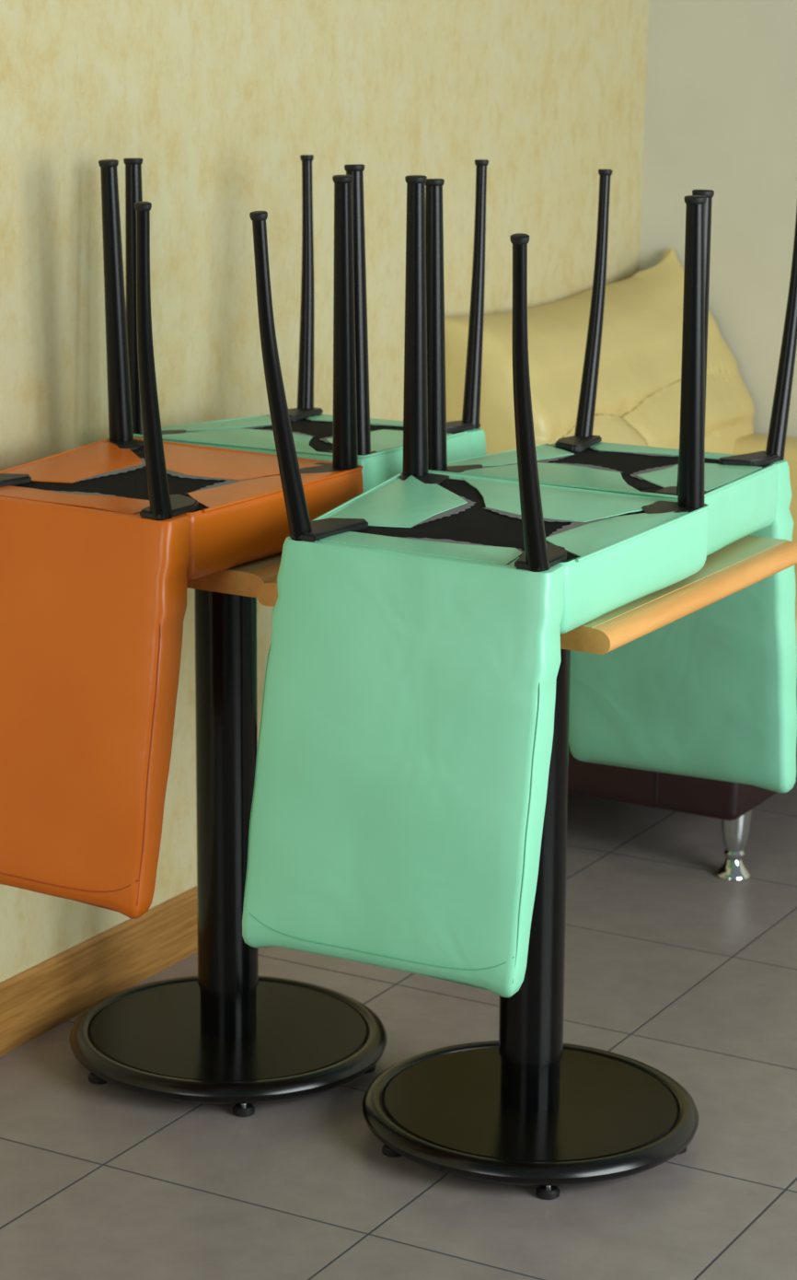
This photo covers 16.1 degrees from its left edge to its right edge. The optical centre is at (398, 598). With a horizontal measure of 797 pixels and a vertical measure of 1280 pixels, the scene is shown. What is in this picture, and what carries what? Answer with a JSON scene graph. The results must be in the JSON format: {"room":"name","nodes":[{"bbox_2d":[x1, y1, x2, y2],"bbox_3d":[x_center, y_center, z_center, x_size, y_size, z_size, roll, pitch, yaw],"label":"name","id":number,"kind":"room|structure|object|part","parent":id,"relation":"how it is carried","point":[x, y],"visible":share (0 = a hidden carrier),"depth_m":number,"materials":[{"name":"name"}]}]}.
{"room":"cafe","nodes":[
{"label":"cafe","id":0,"kind":"room"},
{"bbox_2d":[0,0,649,982],"bbox_3d":[-1.386,-0.425,2.408,0.120,2.800,7.630,8,14,28],"label":"wall","id":1,"kind":"structure","parent":0,"point":[220,102],"depth_m":4.43,"materials":[{"name":"paint"}]},
{"bbox_2d":[0,885,197,1056],"bbox_3d":[-1.358,0.899,2.669,0.013,0.104,7.630,8,14,28],"label":"baseboard","id":2,"kind":"structure","parent":1,"relation":"attached to","point":[34,1001],"depth_m":4.26,"materials":[{"name":"brown wood"}]},
{"bbox_2d":[0,779,796,1279],"bbox_3d":[0.695,1.262,1.666,4.874,0.080,7.750,8,14,28],"label":"floor","id":3,"kind":"structure","parent":0,"point":[680,970],"depth_m":3.81,"materials":[{"name":"tile"}]},
{"bbox_2d":[69,551,387,1117],"bbox_3d":[-0.234,0.275,3.989,0.480,0.801,0.630,8,14,28],"label":"pedestal table","id":4,"kind":"object","parent":3,"relation":"on","point":[227,1033],"visible":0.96,"depth_m":3.97,"materials":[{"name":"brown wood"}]},
{"bbox_2d":[0,159,363,919],"bbox_3d":[-0.342,-0.102,3.648,0.407,0.898,0.529,8,16,28],"label":"dining chair","id":5,"kind":"object","parent":4,"relation":"on","point":[101,542],"visible":0.95,"depth_m":3.48,"materials":[{"name":"orange leather"}]},
{"bbox_3d":[-0.438,0.124,3.530,0.362,0.488,0.141,8,16,28],"label":"backrest","id":6,"kind":"part","parent":5,"relation":"part of","materials":[{"name":"orange leather"}]},
{"bbox_3d":[-0.385,-0.405,3.869,0.037,0.383,0.040,8,16,28],"label":"leg","id":7,"kind":"part","parent":5,"relation":"part of","materials":[{"name":"black paint"}]},
{"bbox_3d":[-0.292,-0.276,3.351,0.027,0.385,0.096,5,13,14],"label":"leg","id":8,"kind":"part","parent":5,"relation":"part of","materials":[{"name":"black paint"}]},
{"bbox_3d":[-0.312,-0.120,3.696,0.402,0.088,0.392,8,16,28],"label":"seat","id":9,"kind":"part","parent":5,"relation":"part of","materials":[{"name":"orange leather"}]},
{"bbox_3d":[-0.070,-0.359,3.699,0.034,0.383,0.040,8,16,28],"label":"leg","id":10,"kind":"part","parent":5,"relation":"part of","materials":[{"name":"black paint"}]},
{"bbox_3d":[-0.245,0.632,4.070,0.404,0.026,0.404,8,14,28],"label":"plate","id":11,"kind":"part","parent":4,"relation":"part of","materials":[{"name":"black metal"}]},
{"bbox_2d":[123,154,488,492],"bbox_3d":[-0.111,-0.193,4.073,0.434,0.895,0.429,10,15,33],"label":"dining chair","id":12,"kind":"object","parent":4,"relation":"on","point":[379,441],"visible":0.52,"depth_m":4.00,"materials":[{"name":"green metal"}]},
{"bbox_3d":[-0.368,-0.423,3.974,0.034,0.382,0.034,7,12,33],"label":"leg","id":13,"kind":"part","parent":12,"relation":"part of","materials":[{"name":"black paint"}]},
{"bbox_3d":[-0.130,-0.193,4.034,0.422,0.088,0.346,7,12,33],"label":"seat","id":14,"kind":"part","parent":12,"relation":"part of","materials":[{"name":"green leather"}]},
{"bbox_3d":[-0.139,-0.469,4.245,0.034,0.383,0.041,7,12,33],"label":"leg","id":15,"kind":"part","parent":12,"relation":"part of","materials":[{"name":"black paint"}]},
{"bbox_3d":[-0.054,-0.382,3.768,0.038,0.383,0.034,7,12,33],"label":"leg","id":16,"kind":"part","parent":12,"relation":"part of","materials":[{"name":"black paint"}]},
{"bbox_3d":[-0.014,-0.026,4.244,0.354,0.488,0.108,7,12,33],"label":"backrest","id":17,"kind":"part","parent":12,"relation":"part of","materials":[{"name":"green leather"}]},
{"bbox_3d":[0.111,-0.437,4.082,0.026,0.383,0.041,7,12,33],"label":"leg","id":18,"kind":"part","parent":12,"relation":"part of","materials":[{"name":"black paint"}]},
{"bbox_2d":[256,535,796,1199],"bbox_3d":[0.178,0.341,3.734,0.480,0.801,0.630,8,14,28],"label":"pedestal table","id":19,"kind":"object","parent":3,"relation":"on","point":[529,1107],"visible":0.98,"depth_m":3.74,"materials":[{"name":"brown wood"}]},
{"bbox_2d":[242,174,709,997],"bbox_3d":[0.085,-0.037,3.395,0.422,0.891,0.550,7,14,25],"label":"dining chair","id":20,"kind":"object","parent":19,"relation":"on","point":[419,621],"visible":1,"depth_m":3.26,"materials":[{"name":"green leather"}]},
{"bbox_3d":[-0.131,-0.248,3.232,0.027,0.385,0.111,9,14,30],"label":"leg","id":21,"kind":"part","parent":20,"relation":"part of","materials":[{"name":"black paint"}]},
{"bbox_3d":[0.005,0.189,3.284,0.357,0.488,0.137,8,16,24],"label":"backrest","id":22,"kind":"part","parent":20,"relation":"part of","materials":[{"name":"green leather"}]},
{"bbox_3d":[0.025,-0.348,3.635,0.038,0.383,0.034,8,16,24],"label":"leg","id":23,"kind":"part","parent":20,"relation":"part of","materials":[{"name":"black paint"}]},
{"bbox_3d":[0.118,-0.059,3.459,0.422,0.088,0.401,8,16,24],"label":"seat","id":24,"kind":"part","parent":20,"relation":"part of","materials":[{"name":"green leather"}]},
{"bbox_3d":[0.142,-0.208,3.098,0.027,0.388,0.122,8,16,24],"label":"leg","id":25,"kind":"part","parent":20,"relation":"part of","materials":[{"name":"black paint"}]},
{"bbox_3d":[0.367,-0.300,3.481,0.040,0.383,0.034,8,16,24],"label":"leg","id":26,"kind":"part","parent":20,"relation":"part of","materials":[{"name":"black paint"}]},
{"bbox_3d":[0.179,0.694,3.832,0.404,0.026,0.404,8,14,28],"label":"plate","id":27,"kind":"part","parent":19,"relation":"part of","materials":[{"name":"black metal"}]},
{"bbox_2d":[425,168,796,792],"bbox_3d":[0.308,-0.136,3.870,0.448,0.898,0.447,7,13,31],"label":"dining chair","id":28,"kind":"object","parent":19,"relation":"on","point":[711,692],"visible":0.71,"depth_m":3.98,"materials":[{"name":"green leather"}]},
{"bbox_3d":[0.050,-0.361,3.756,0.034,0.382,0.034,7,13,31],"label":"leg","id":29,"kind":"part","parent":28,"relation":"part of","materials":[{"name":"black paint"}]},
{"bbox_3d":[0.279,-0.417,4.045,0.026,0.385,0.071,7,13,31],"label":"leg","id":30,"kind":"part","parent":28,"relation":"part of","materials":[{"name":"black paint"}]},
{"bbox_3d":[0.288,-0.135,3.829,0.422,0.088,0.348,7,13,31],"label":"seat","id":31,"kind":"part","parent":28,"relation":"part of","materials":[{"name":"green leather"}]},
{"bbox_3d":[0.397,0.027,4.045,0.358,0.488,0.109,7,13,31],"label":"backrest","id":32,"kind":"part","parent":28,"relation":"part of","materials":[{"name":"green leather"}]},
{"bbox_3d":[0.374,-0.319,3.560,0.034,0.382,0.034,7,13,31],"label":"leg","id":33,"kind":"part","parent":28,"relation":"part of","materials":[{"name":"black paint"}]},
{"bbox_3d":[0.536,-0.383,3.891,0.029,0.385,0.071,7,13,31],"label":"leg","id":34,"kind":"part","parent":28,"relation":"part of","materials":[{"name":"black paint"}]},
{"bbox_2d":[444,246,796,881],"bbox_3d":[0.536,-0.102,5.276,0.645,1.015,0.945,8,14,28],"label":"sofa","id":35,"kind":"object","parent":3,"relation":"on","point":[639,391],"visible":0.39,"depth_m":5.11,"materials":[{"name":"yellow leather"}]},
{"bbox_2d":[444,246,755,454],"bbox_3d":[0.380,-0.320,5.318,0.279,0.615,0.945,8,14,28],"label":"cushion","id":36,"kind":"object","parent":35,"relation":"on","point":[639,391],"depth_m":5.22,"materials":[{"name":"yellow leather"}]},
{"bbox_3d":[0.733,-0.156,5.623,0.635,0.330,0.130,8,14,28],"label":"armrest","id":37,"kind":"part","parent":35,"relation":"part of","materials":[{"name":"yellow leather"}]},
{"bbox_2d":[794,563,796,639],"bbox_3d":[0.537,0.019,5.310,0.625,0.115,0.700,8,14,28],"label":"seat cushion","id":38,"kind":"object","parent":35,"relation":"on","point":[796,565],"depth_m":5.12,"materials":[{"name":"yellow leather"}]},
{"bbox_2d":[639,0,796,438],"bbox_3d":[2.560,-0.827,4.630,4.874,2.800,0.120,8,14,28],"label":"wall","id":39,"kind":"structure","parent":0,"point":[721,113],"depth_m":5.62,"materials":[{"name":"paint"}]}
]}

